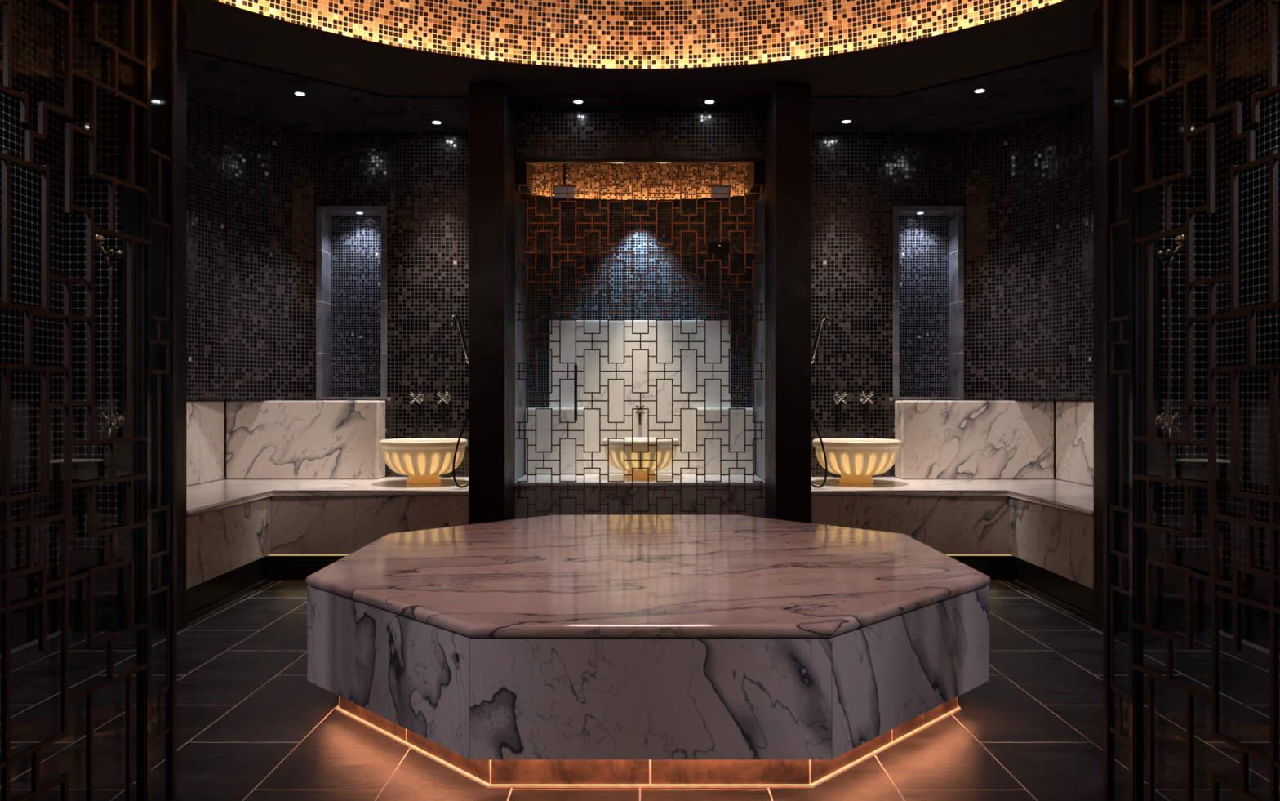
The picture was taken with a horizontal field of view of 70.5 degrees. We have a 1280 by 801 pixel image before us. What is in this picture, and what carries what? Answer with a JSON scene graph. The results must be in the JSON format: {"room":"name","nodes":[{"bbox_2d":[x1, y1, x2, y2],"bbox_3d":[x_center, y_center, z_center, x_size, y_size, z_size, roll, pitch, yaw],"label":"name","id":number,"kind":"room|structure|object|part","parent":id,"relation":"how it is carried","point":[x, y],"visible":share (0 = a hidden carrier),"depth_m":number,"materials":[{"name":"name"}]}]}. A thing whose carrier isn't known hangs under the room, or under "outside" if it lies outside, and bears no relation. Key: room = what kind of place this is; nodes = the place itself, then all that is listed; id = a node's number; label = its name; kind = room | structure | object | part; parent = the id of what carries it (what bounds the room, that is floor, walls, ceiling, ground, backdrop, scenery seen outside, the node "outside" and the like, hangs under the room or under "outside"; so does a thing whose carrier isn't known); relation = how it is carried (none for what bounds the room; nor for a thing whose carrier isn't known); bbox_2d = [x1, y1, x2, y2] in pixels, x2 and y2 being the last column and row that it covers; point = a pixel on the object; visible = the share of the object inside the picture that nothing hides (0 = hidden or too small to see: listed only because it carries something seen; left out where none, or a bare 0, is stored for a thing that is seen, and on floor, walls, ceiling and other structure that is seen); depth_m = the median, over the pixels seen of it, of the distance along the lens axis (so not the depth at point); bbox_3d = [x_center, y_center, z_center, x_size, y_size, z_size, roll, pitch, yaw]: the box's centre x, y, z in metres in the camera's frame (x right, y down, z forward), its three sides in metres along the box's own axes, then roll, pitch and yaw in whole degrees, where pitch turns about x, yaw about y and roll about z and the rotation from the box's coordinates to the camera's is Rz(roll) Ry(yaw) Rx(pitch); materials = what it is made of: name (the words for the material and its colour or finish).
{"room":"spa","nodes":[
{"label":"spa","id":0,"kind":"room"},
{"bbox_2d":[0,0,62,582],"bbox_3d":[-2.630,-0.527,1.713,0.001,2.554,4.826,0,0,0],"label":"wall","id":1,"kind":"structure","parent":0,"point":[37,24],"depth_m":3.91,"materials":[{"name":"tile"}]},
{"bbox_2d":[0,565,60,653],"bbox_3d":[-2.653,0.900,1.713,0.054,0.300,4.826,0,0,0],"label":"baseboard","id":2,"kind":"structure","parent":1,"relation":"attached to","point":[24,620],"depth_m":3.90,"materials":[{"name":"black stone"}]},
{"bbox_2d":[0,628,72,660],"bbox_3d":[-2.603,1.044,2.311,0.045,0.012,3.622,0,0,0],"label":"trim","id":3,"kind":"structure","parent":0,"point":[35,642],"depth_m":3.86,"materials":[{"name":"stone"}]},
{"bbox_2d":[62,4,121,551],"bbox_3d":[-2.495,-0.557,4.126,0.270,2.494,0.001,0,0,0],"label":"wall","id":4,"kind":"structure","parent":0,"point":[93,60],"depth_m":4.13,"materials":[{"name":"tile"}]},
{"bbox_2d":[49,458,103,464],"bbox_3d":[-2.534,0.277,4.061,0.188,0.022,0.129,0,0,0],"label":"corner shelf","id":5,"kind":"object","parent":4,"relation":"attached to","point":[87,460],"visible":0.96,"depth_m":4.07,"materials":[{"name":"stone"}]},
{"bbox_2d":[68,551,121,631],"bbox_3d":[-2.495,0.870,4.135,0.270,0.360,0.023,0,0,0],"label":"baseboard","id":6,"kind":"structure","parent":4,"relation":"attached to","point":[107,584],"depth_m":4.12,"materials":[{"name":"black stone"}]},
{"bbox_2d":[93,234,125,438],"bbox_3d":[-2.385,-0.278,4.057,0.108,0.912,0.136,0,0,0],"label":"shower","id":7,"kind":"object","parent":4,"relation":"attached to","point":[117,420],"visible":0.96,"depth_m":4.06,"materials":[{"name":"silver metal"}]},
{"bbox_3d":[-2.372,0.095,4.056,0.083,0.083,0.021,0,0,0],"label":"handle","id":8,"kind":"part","parent":7,"relation":"part of","materials":[{"name":"silver metal"}]},
{"bbox_2d":[121,4,186,631],"bbox_3d":[-2.236,-0.377,4.174,0.247,2.854,0.104,0,0,0],"label":"pillar","id":9,"kind":"structure","parent":0,"point":[157,11],"depth_m":4.12,"materials":[{"name":"black wood"}]},
{"bbox_2d":[186,400,223,400],"bbox_3d":[-3.000,-0.377,5.363,0.100,2.854,2.474,0,0,0],"label":"trim","id":10,"kind":"structure","parent":0,"point":[186,400],"depth_m":6.14,"materials":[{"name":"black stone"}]},
{"bbox_2d":[223,400,385,476],"bbox_3d":[-1.975,-0.377,6.460,1.950,2.854,0.080,0,0,0],"label":"trim","id":11,"kind":"structure","parent":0,"point":[224,401],"depth_m":6.42,"materials":[{"name":"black stone"}]},
{"bbox_2d":[186,95,468,476],"bbox_3d":[-1.965,-0.377,5.125,1.970,2.854,1.950,0,0,0],"label":"wall","id":12,"kind":"structure","parent":0,"point":[254,188],"depth_m":6.07,"materials":[{"name":"tile"}]},
{"bbox_2d":[315,205,386,399],"bbox_3d":[-1.940,-0.656,6.184,0.474,1.301,0.192,0,0,0],"label":"wall niche","id":13,"kind":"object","parent":12,"relation":"attached to","point":[324,214],"depth_m":6.09,"materials":[{"name":"tile"}]},
{"bbox_2d":[408,391,424,430],"bbox_3d":[-1.482,0.069,6.032,0.085,0.259,0.135,0,0,0],"label":"tap","id":14,"kind":"object","parent":12,"relation":"attached to","point":[419,397],"visible":1,"depth_m":5.98,"materials":[{"name":"silver metal"}]},
{"bbox_3d":[-1.482,-0.018,5.989,0.085,0.085,0.049,0,0,0],"label":"handle","id":15,"kind":"part","parent":14,"relation":"part of","materials":[{"name":"silver metal"}]},
{"bbox_3d":[-1.482,0.096,6.001,0.024,0.206,0.074,0,0,0],"label":"spout","id":16,"kind":"part","parent":14,"relation":"part of","materials":[{"name":"black metal"}]},
{"bbox_2d":[436,391,451,430],"bbox_3d":[-1.302,0.069,6.032,0.085,0.259,0.135,0,0,0],"label":"tap","id":17,"kind":"object","parent":12,"relation":"attached to","point":[446,397],"visible":1,"depth_m":5.98,"materials":[{"name":"silver metal"}]},
{"bbox_3d":[-1.302,-0.018,5.989,0.085,0.085,0.049,0,0,0],"label":"handle","id":18,"kind":"part","parent":17,"relation":"part of","materials":[{"name":"silver metal"}]},
{"bbox_3d":[-1.302,0.096,6.001,0.024,0.206,0.074,0,0,0],"label":"spout","id":19,"kind":"part","parent":17,"relation":"part of","materials":[{"name":"black metal"}]},
{"bbox_2d":[331,216,380,396],"bbox_3d":[-1.940,-0.653,6.270,0.400,1.283,0.001,0,0,0],"label":"wall","id":20,"kind":"structure","parent":0,"point":[355,240],"depth_m":6.27,"materials":[{"name":"tile"}]},
{"bbox_2d":[468,84,515,524],"bbox_3d":[-0.876,-0.377,5.400,0.205,2.854,0.440,0,0,0],"label":"pillar","id":21,"kind":"structure","parent":0,"point":[491,110],"depth_m":5.18,"materials":[{"name":"wood"}]},
{"bbox_2d":[449,313,468,488],"bbox_3d":[-1.028,-0.003,5.346,0.196,1.023,0.112,0,0,-37],"label":"shower","id":22,"kind":"object","parent":21,"relation":"attached to","point":[455,316],"visible":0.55,"depth_m":5.34,"materials":[{"name":"silver metal"}]},
{"bbox_2d":[515,189,526,480],"bbox_3d":[-0.891,-0.377,6.061,0.173,2.854,0.878,0,0,0],"label":"wall","id":23,"kind":"structure","parent":0,"point":[521,208],"depth_m":6.14,"materials":[{"name":"stone"}]},
{"bbox_2d":[553,164,574,198],"bbox_3d":[-0.498,-1.569,5.950,0.132,0.464,0.087,0,0,0],"label":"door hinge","id":24,"kind":"object","parent":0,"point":[557,188],"visible":0.77,"depth_m":5.95,"materials":[{"name":"metal"}]},
{"bbox_3d":[-0.498,-1.370,5.950,0.132,0.066,0.087,0,0,0],"label":"plate","id":25,"kind":"part","parent":24,"relation":"part of","materials":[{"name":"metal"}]},
{"bbox_2d":[0,579,1279,800],"bbox_3d":[0.000,1.090,2.950,6.400,0.080,7.300,0,0,0],"label":"floor","id":26,"kind":"structure","parent":0,"point":[252,726],"depth_m":2.90,"materials":[{"name":"tile"}]},
{"bbox_2d":[0,0,151,800],"bbox_3d":[-1.275,-0.374,1.937,0.023,2.848,0.671,0,0,7],"label":"screen","id":27,"kind":"object","parent":26,"relation":"on","point":[143,59],"visible":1,"depth_m":2.05,"materials":[{"name":"brown metal"}]},
{"bbox_3d":[-1.238,-0.374,2.258,0.022,2.848,0.020,0,0,0],"label":"edge post","id":28,"kind":"part","parent":27,"relation":"part of","materials":[{"name":"black metal"}]},
{"bbox_2d":[151,0,177,798],"bbox_3d":[-1.241,-0.374,2.343,0.020,2.848,0.136,0,0,0],"label":"screen","id":29,"kind":"object","parent":26,"relation":"on","point":[171,157],"visible":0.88,"depth_m":2.39,"materials":[{"name":"brown wood"}]},
{"bbox_3d":[-1.241,-0.374,2.399,0.020,2.848,0.024,0,0,0],"label":"edge post","id":30,"kind":"part","parent":29,"relation":"part of","materials":[{"name":"black wood"}]},
{"bbox_2d":[186,579,277,625],"bbox_3d":[-2.157,1.048,4.763,0.078,0.005,1.055,0,0,0],"label":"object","id":31,"kind":"object","parent":26,"relation":"on","point":[224,602],"visible":0.81,"depth_m":4.72,"materials":[{"name":"metal"}]},
{"bbox_2d":[186,400,468,616],"bbox_3d":[-1.950,0.525,5.162,1.939,1.050,1.868,0,0,0],"label":"bench","id":32,"kind":"object","parent":26,"relation":"on","point":[305,487],"visible":0.71,"depth_m":5.22,"materials":[{"name":"stone"}]},
{"bbox_3d":[-2.810,0.257,5.065,0.220,0.510,1.666,0,0,0],"label":"backrest","id":33,"kind":"part","parent":32,"relation":"part of","materials":[{"name":"stone"}]},
{"bbox_3d":[-2.133,0.714,4.515,0.030,0.337,0.568,0,0,0],"label":"panel","id":34,"kind":"part","parent":32,"relation":"part of","materials":[{"name":"stone"}]},
{"bbox_3d":[-2.133,0.714,5.015,0.030,0.337,0.428,0,0,0],"label":"panel","id":35,"kind":"part","parent":32,"relation":"part of","materials":[{"name":"stone"}]},
{"bbox_3d":[-2.203,0.256,5.992,0.994,0.512,0.185,0,0,0],"label":"backrest","id":36,"kind":"part","parent":32,"relation":"part of","materials":[{"name":"stone"}]},
{"bbox_3d":[-1.876,0.714,5.215,0.480,0.337,0.030,0,0,0],"label":"panel","id":37,"kind":"part","parent":32,"relation":"part of","materials":[{"name":"stone"}]},
{"bbox_3d":[-1.950,0.528,5.162,1.939,0.030,1.868,0,0,0],"label":"seat","id":38,"kind":"part","parent":32,"relation":"part of","materials":[{"name":"stone"}]},
{"bbox_3d":[-1.308,0.714,5.215,0.651,0.337,0.030,0,0,0],"label":"panel","id":39,"kind":"part","parent":32,"relation":"part of","materials":[{"name":"stone"}]},
{"bbox_2d":[378,437,467,484],"bbox_3d":[-1.350,0.379,5.660,0.540,0.268,0.540,0,0,-9],"label":"stone basin","id":40,"kind":"object","parent":32,"relation":"on","point":[423,460],"visible":0.95,"depth_m":5.48,"materials":[{"name":"white stone"}]},
{"bbox_2d":[515,320,764,519],"bbox_3d":[0.000,0.242,6.066,1.600,1.615,0.703,0,0,0],"label":"bench","id":41,"kind":"object","parent":26,"relation":"on","point":[615,328],"visible":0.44,"depth_m":6.38,"materials":[{"name":"stone"}]},
{"bbox_3d":[-0.588,0.282,6.342,0.425,0.460,0.084,0,0,0],"label":"backrest","id":42,"kind":"part","parent":41,"relation":"part of","materials":[{"name":"stone"}]},
{"bbox_3d":[-0.534,0.797,5.745,0.532,0.505,0.030,0,0,0],"label":"panel","id":43,"kind":"part","parent":41,"relation":"part of","materials":[{"name":"stone"}]},
{"bbox_2d":[635,404,644,424],"bbox_3d":[0.000,0.100,6.330,0.068,0.137,0.107,0,0,0],"label":"tap","id":44,"kind":"object","parent":41,"relation":"attached to","point":[639,412],"visible":0.76,"depth_m":6.29,"materials":[{"name":"silver metal"}]},
{"bbox_3d":[0.000,0.121,6.306,0.019,0.094,0.059,0,0,0],"label":"spout","id":45,"kind":"part","parent":44,"relation":"part of","materials":[{"name":"black metal"}]},
{"bbox_3d":[0.000,0.065,6.296,0.068,0.068,0.039,0,0,0],"label":"handle","id":46,"kind":"part","parent":44,"relation":"part of","materials":[{"name":"silver metal"}]},
{"bbox_3d":[0.000,0.528,6.066,1.600,0.030,0.701,0,0,0],"label":"seat","id":47,"kind":"part","parent":41,"relation":"part of","materials":[{"name":"stone"}]},
{"bbox_3d":[0.000,0.797,5.745,0.532,0.505,0.030,0,0,0],"label":"panel","id":48,"kind":"part","parent":41,"relation":"part of","materials":[{"name":"stone"}]},
{"bbox_2d":[601,437,679,478],"bbox_3d":[0.004,0.384,6.030,0.518,0.257,0.518,0,0,9],"label":"stone basin","id":49,"kind":"object","parent":41,"relation":"on","point":[615,446],"visible":0.9,"depth_m":5.85,"materials":[{"name":"white stone"}]},
{"bbox_3d":[0.534,0.797,5.745,0.532,0.505,0.030,0,0,0],"label":"panel","id":50,"kind":"part","parent":41,"relation":"part of","materials":[{"name":"stone"}]},
{"bbox_3d":[0.588,0.282,6.342,0.425,0.460,0.084,0,0,0],"label":"backrest","id":51,"kind":"part","parent":41,"relation":"part of","materials":[{"name":"stone"}]},
{"bbox_2d":[515,163,764,519],"bbox_3d":[0.000,-0.217,5.637,1.547,2.533,0.070,0,0,0],"label":"lattice screen","id":52,"kind":"object","parent":26,"relation":"on","point":[720,246],"visible":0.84,"depth_m":5.65,"materials":[{"name":"brown wood"}]},
{"bbox_3d":[-0.398,-0.050,5.633,0.018,0.350,0.061,0,0,0],"label":"handle","id":53,"kind":"part","parent":52,"relation":"part of","materials":[{"name":"black metal"}]},
{"bbox_2d":[306,515,991,787],"bbox_3d":[0.028,0.819,3.519,2.300,0.463,2.300,0,0,0],"label":"platform","id":54,"kind":"object","parent":26,"relation":"on","point":[549,651],"visible":1,"depth_m":2.57,"materials":[{"name":"stone"}]},
{"bbox_3d":[-0.772,0.783,2.719,0.946,0.315,0.030,0,0,45],"label":"panel","id":55,"kind":"part","parent":54,"relation":"part of","materials":[{"name":"stone"}]},
{"bbox_3d":[0.028,0.779,3.519,2.276,0.314,2.276,0,0,0],"label":"board","id":56,"kind":"part","parent":54,"relation":"part of","materials":[{"name":"stone"}]},
{"bbox_3d":[0.028,0.783,2.388,0.946,0.314,0.030,0,0,0],"label":"panel","id":57,"kind":"part","parent":54,"relation":"part of","materials":[{"name":"stone"}]},
{"bbox_3d":[0.828,0.783,2.719,0.030,0.315,0.946,0,0,45],"label":"panel","id":58,"kind":"part","parent":54,"relation":"part of","materials":[{"name":"stone"}]},
{"bbox_2d":[811,400,1093,616],"bbox_3d":[1.950,0.525,5.162,1.939,1.050,1.868,0,0,0],"label":"bench","id":59,"kind":"object","parent":26,"relation":"on","point":[975,483],"visible":0.7,"depth_m":5.25,"materials":[{"name":"stone"}]},
{"bbox_2d":[812,437,901,484],"bbox_3d":[1.352,0.379,5.660,0.540,0.268,0.540,0,0,9],"label":"stone basin","id":60,"kind":"object","parent":59,"relation":"on","point":[855,460],"visible":0.97,"depth_m":5.47,"materials":[{"name":"white stone"}]},
{"bbox_3d":[1.308,0.714,5.215,0.651,0.337,0.030,0,0,0],"label":"panel","id":61,"kind":"part","parent":59,"relation":"part of","materials":[{"name":"stone"}]},
{"bbox_3d":[1.950,0.528,5.162,1.939,0.030,1.868,0,0,0],"label":"seat","id":62,"kind":"part","parent":59,"relation":"part of","materials":[{"name":"stone"}]},
{"bbox_3d":[1.876,0.714,5.215,0.480,0.337,0.030,0,0,0],"label":"panel","id":63,"kind":"part","parent":59,"relation":"part of","materials":[{"name":"stone"}]},
{"bbox_3d":[2.203,0.256,5.992,0.994,0.512,0.185,0,0,0],"label":"backrest","id":64,"kind":"part","parent":59,"relation":"part of","materials":[{"name":"stone"}]},
{"bbox_3d":[2.133,0.714,5.015,0.030,0.337,0.428,0,0,0],"label":"panel","id":65,"kind":"part","parent":59,"relation":"part of","materials":[{"name":"stone"}]},
{"bbox_3d":[2.133,0.714,4.515,0.030,0.337,0.568,0,0,0],"label":"panel","id":66,"kind":"part","parent":59,"relation":"part of","materials":[{"name":"stone"}]},
{"bbox_3d":[2.810,0.257,5.065,0.220,0.510,1.666,0,0,0],"label":"backrest","id":67,"kind":"part","parent":59,"relation":"part of","materials":[{"name":"stone"}]},
{"bbox_2d":[1002,579,1093,625],"bbox_3d":[2.157,1.048,4.763,0.078,0.005,1.055,0,0,0],"label":"floor drain","id":68,"kind":"object","parent":26,"relation":"on","point":[1055,602],"visible":0.81,"depth_m":4.72,"materials":[{"name":"metal"}]},
{"bbox_2d":[1102,0,1128,798],"bbox_3d":[1.241,-0.374,2.343,0.020,2.848,0.136,0,0,0],"label":"screen","id":69,"kind":"object","parent":26,"relation":"on","point":[1108,157],"visible":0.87,"depth_m":2.39,"materials":[{"name":"black wood"}]},
{"bbox_3d":[1.241,-0.374,2.399,0.020,2.848,0.024,0,0,0],"label":"edge post","id":70,"kind":"part","parent":69,"relation":"part of","materials":[{"name":"black metal"}]},
{"bbox_2d":[1128,0,1279,800],"bbox_3d":[1.275,-0.374,1.937,0.023,2.848,0.671,0,0,-7],"label":"screen","id":71,"kind":"object","parent":26,"relation":"on","point":[1136,59],"visible":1,"depth_m":2.07,"materials":[{"name":"brown metal"}]},
{"bbox_3d":[1.238,-0.374,2.258,0.022,2.848,0.020,0,0,0],"label":"edge post","id":72,"kind":"part","parent":71,"relation":"part of","materials":[{"name":"black metal"}]},
{"bbox_2d":[57,0,1222,132],"bbox_3d":[0.000,-2.544,2.950,6.400,1.480,7.300,0,0,0],"label":"ceiling","id":73,"kind":"structure","parent":0,"point":[584,33],"depth_m":5.01,"materials":[{"name":"paint"}]},
{"bbox_2d":[293,91,306,96],"bbox_3d":[-2.000,-1.802,5.330,0.075,0.004,0.075,0,0,0],"label":"recessed light","id":74,"kind":"object","parent":73,"relation":"in","point":[296,93],"visible":1,"depth_m":5.32,"materials":[{"name":"white"}]},
{"bbox_2d":[431,120,442,124],"bbox_3d":[-1.320,-1.802,5.880,0.075,0.004,0.075,0,0,0],"label":"recessed light","id":75,"kind":"object","parent":73,"relation":"in","point":[437,122],"visible":1,"depth_m":5.88,"materials":[{"name":"white"}]},
{"bbox_2d":[572,99,584,103],"bbox_3d":[-0.373,-1.802,5.470,0.075,0.004,0.075,0,0,0],"label":"recessed light","id":76,"kind":"object","parent":73,"relation":"in","point":[575,101],"visible":1,"depth_m":5.46,"materials":[{"name":"white"}]},
{"bbox_2d":[703,99,715,103],"bbox_3d":[0.420,-1.802,5.470,0.075,0.004,0.075,0,0,0],"label":"recessed light","id":77,"kind":"object","parent":73,"relation":"in","point":[707,101],"visible":1,"depth_m":5.46,"materials":[{"name":"white"}]},
{"bbox_2d":[840,120,852,123],"bbox_3d":[1.335,-1.802,5.860,0.075,0.004,0.075,0,0,0],"label":"recessed light","id":78,"kind":"object","parent":73,"relation":"in","point":[842,121],"visible":1,"depth_m":5.85,"materials":[{"name":"white"}]},
{"bbox_2d":[973,88,986,93],"bbox_3d":[1.980,-1.802,5.280,0.075,0.004,0.075,0,0,0],"label":"recessed light","id":79,"kind":"object","parent":73,"relation":"in","point":[977,91],"visible":1,"depth_m":5.27,"materials":[{"name":"white"}]},
{"bbox_2d":[526,208,753,408],"bbox_3d":[0.000,-0.520,6.420,1.640,2.540,0.001,0,0,0],"label":"wall","id":80,"kind":"structure","parent":0,"point":[615,215],"depth_m":6.42,"materials":[{"name":"tile"}]},
{"bbox_2d":[515,110,764,157],"bbox_3d":[0.000,-1.657,5.630,1.548,0.294,0.001,0,0,0],"label":"wall header","id":81,"kind":"structure","parent":0,"point":[538,133],"depth_m":5.63,"materials":[{"name":"tile"}]},
{"bbox_2d":[533,164,746,199],"bbox_3d":[0.000,-1.579,6.130,1.430,0.433,0.140,0,0,0],"label":"wall","id":82,"kind":"structure","parent":0,"point":[615,171],"depth_m":6.17,"materials":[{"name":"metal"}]},
{"bbox_2d":[532,195,747,203],"bbox_3d":[0.000,-1.355,6.103,1.430,0.010,0.195,0,0,0],"label":"trim","id":83,"kind":"structure","parent":82,"relation":"attached to","point":[533,196],"depth_m":6.12,"materials":[{"name":"gold stone"}]},
{"bbox_2d":[515,161,764,208],"bbox_3d":[0.000,-1.579,6.060,1.630,0.433,0.720,0,0,0],"label":"ceiling","id":84,"kind":"structure","parent":0,"point":[521,168],"depth_m":6.22,"materials":[{"name":"black stone"}]},
{"bbox_2d":[710,164,731,198],"bbox_3d":[0.532,-1.569,5.950,0.132,0.464,0.087,0,0,0],"label":"shower","id":85,"kind":"object","parent":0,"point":[723,188],"visible":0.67,"depth_m":5.95,"materials":[{"name":"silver metal"}]},
{"bbox_3d":[0.532,-1.370,5.950,0.132,0.066,0.087,0,0,0],"label":"plate","id":86,"kind":"part","parent":85,"relation":"part of","materials":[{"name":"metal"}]},
{"bbox_2d":[753,189,764,480],"bbox_3d":[0.891,-0.377,6.061,0.173,2.854,0.878,0,0,0],"label":"wall","id":87,"kind":"structure","parent":0,"point":[758,208],"depth_m":6.10,"materials":[{"name":"stone"}]},
{"bbox_2d":[764,84,811,523],"bbox_3d":[0.876,-0.377,5.400,0.205,2.854,0.440,0,0,0],"label":"pillar","id":88,"kind":"structure","parent":0,"point":[788,110],"depth_m":5.18,"materials":[{"name":"wood"}]},
{"bbox_2d":[811,313,830,488],"bbox_3d":[1.028,-0.002,5.346,0.196,1.023,0.112,0,0,37],"label":"shower","id":89,"kind":"object","parent":88,"relation":"attached to","point":[824,316],"visible":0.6,"depth_m":5.34,"materials":[{"name":"silver metal"}]},
{"bbox_2d":[899,216,948,396],"bbox_3d":[1.940,-0.653,6.270,0.400,1.283,0.001,0,0,0],"label":"wall","id":90,"kind":"structure","parent":0,"point":[923,240],"depth_m":6.27,"materials":[{"name":"tile"}]},
{"bbox_2d":[811,95,1093,476],"bbox_3d":[1.965,-0.377,5.125,1.970,2.854,1.950,0,0,0],"label":"wall","id":91,"kind":"structure","parent":0,"point":[1025,188],"depth_m":6.06,"materials":[{"name":"tile"}]},
{"bbox_2d":[832,391,847,430],"bbox_3d":[1.328,0.069,6.032,0.085,0.259,0.135,0,0,0],"label":"tap","id":92,"kind":"object","parent":91,"relation":"attached to","point":[837,397],"visible":1,"depth_m":5.98,"materials":[{"name":"silver metal"}]},
{"bbox_3d":[1.328,0.096,6.001,0.024,0.206,0.074,0,0,0],"label":"spout","id":93,"kind":"part","parent":92,"relation":"part of","materials":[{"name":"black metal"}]},
{"bbox_3d":[1.328,-0.018,5.989,0.085,0.085,0.049,0,0,0],"label":"handle","id":94,"kind":"part","parent":92,"relation":"part of","materials":[{"name":"silver metal"}]},
{"bbox_2d":[858,391,874,430],"bbox_3d":[1.505,0.069,6.032,0.085,0.259,0.135,0,0,0],"label":"tap","id":95,"kind":"object","parent":91,"relation":"attached to","point":[864,397],"visible":1,"depth_m":5.98,"materials":[{"name":"silver metal"}]},
{"bbox_3d":[1.505,0.096,6.001,0.024,0.206,0.074,0,0,0],"label":"spout","id":96,"kind":"part","parent":95,"relation":"part of","materials":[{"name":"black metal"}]},
{"bbox_3d":[1.505,-0.018,5.989,0.085,0.085,0.049,0,0,0],"label":"handle","id":97,"kind":"part","parent":95,"relation":"part of","materials":[{"name":"silver metal"}]},
{"bbox_2d":[893,205,964,399],"bbox_3d":[1.940,-0.656,6.184,0.474,1.301,0.192,0,0,0],"label":"wall niche","id":98,"kind":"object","parent":91,"relation":"attached to","point":[955,214],"depth_m":6.09,"materials":[{"name":"stone"}]},
{"bbox_2d":[894,400,1056,476],"bbox_3d":[1.975,-0.377,6.460,1.950,2.854,0.080,0,0,0],"label":"trim","id":99,"kind":"structure","parent":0,"point":[1055,401],"depth_m":6.42,"materials":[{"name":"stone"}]},
{"bbox_2d":[1056,400,1093,400],"bbox_3d":[3.000,-0.377,5.363,0.100,2.854,2.474,0,0,0],"label":"wall","id":100,"kind":"structure","parent":0,"point":[1056,400],"depth_m":6.14,"materials":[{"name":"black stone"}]},
{"bbox_2d":[1093,4,1158,631],"bbox_3d":[2.236,-0.377,4.174,0.247,2.854,0.104,0,0,0],"label":"pillar","id":101,"kind":"structure","parent":0,"point":[1121,11],"depth_m":4.12,"materials":[{"name":"black wood"}]},
{"bbox_2d":[1158,4,1217,551],"bbox_3d":[2.495,-0.557,4.126,0.270,2.494,0.001,0,0,0],"label":"wall","id":102,"kind":"structure","parent":0,"point":[1186,60],"depth_m":4.13,"materials":[{"name":"tile"}]},
{"bbox_2d":[1154,234,1186,438],"bbox_3d":[2.385,-0.278,4.057,0.108,0.912,0.136,0,0,0],"label":"shower","id":103,"kind":"object","parent":102,"relation":"attached to","point":[1162,420],"visible":0.98,"depth_m":4.06,"materials":[{"name":"silver metal"}]},
{"bbox_3d":[2.372,0.095,4.056,0.083,0.083,0.021,0,0,0],"label":"handle","id":104,"kind":"part","parent":103,"relation":"part of","materials":[{"name":"silver metal"}]},
{"bbox_2d":[1158,551,1211,631],"bbox_3d":[2.495,0.870,4.135,0.270,0.360,0.023,0,0,0],"label":"baseboard","id":105,"kind":"structure","parent":102,"relation":"attached to","point":[1171,584],"depth_m":4.12,"materials":[{"name":"black stone"}]},
{"bbox_2d":[1176,458,1230,464],"bbox_3d":[2.534,0.277,4.061,0.188,0.022,0.129,0,0,0],"label":"corner shelf","id":106,"kind":"object","parent":102,"relation":"attached to","point":[1190,460],"visible":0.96,"depth_m":4.07,"materials":[{"name":"stone"}]},
{"bbox_2d":[1207,628,1279,660],"bbox_3d":[2.603,1.044,2.311,0.045,0.012,3.622,0,0,0],"label":"trim","id":107,"kind":"structure","parent":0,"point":[1244,642],"depth_m":3.86,"materials":[{"name":"stone"}]},
{"bbox_2d":[1217,0,1279,582],"bbox_3d":[2.630,-0.527,1.713,0.001,2.554,4.826,0,0,0],"label":"wall","id":108,"kind":"structure","parent":0,"point":[1242,24],"depth_m":3.94,"materials":[{"name":"tile"}]},
{"bbox_2d":[1219,565,1279,653],"bbox_3d":[2.653,0.900,1.713,0.054,0.300,4.826,0,0,0],"label":"baseboard","id":109,"kind":"structure","parent":108,"relation":"attached to","point":[1255,620],"depth_m":3.90,"materials":[{"name":"black stone"}]},
{"bbox_3d":[0.000,-1.657,5.662,1.548,0.294,0.055,0,0,0],"label":"header","id":110,"kind":"object","parent":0,"visible":0},
{"bbox_2d":[515,157,764,164],"bbox_3d":[0.000,-1.498,5.657,1.548,0.025,0.065,0,0,0],"label":"trim","id":111,"kind":"structure","parent":110,"relation":"attached to","point":[518,160],"depth_m":5.62,"materials":[{"name":"black stone"}]}
]}

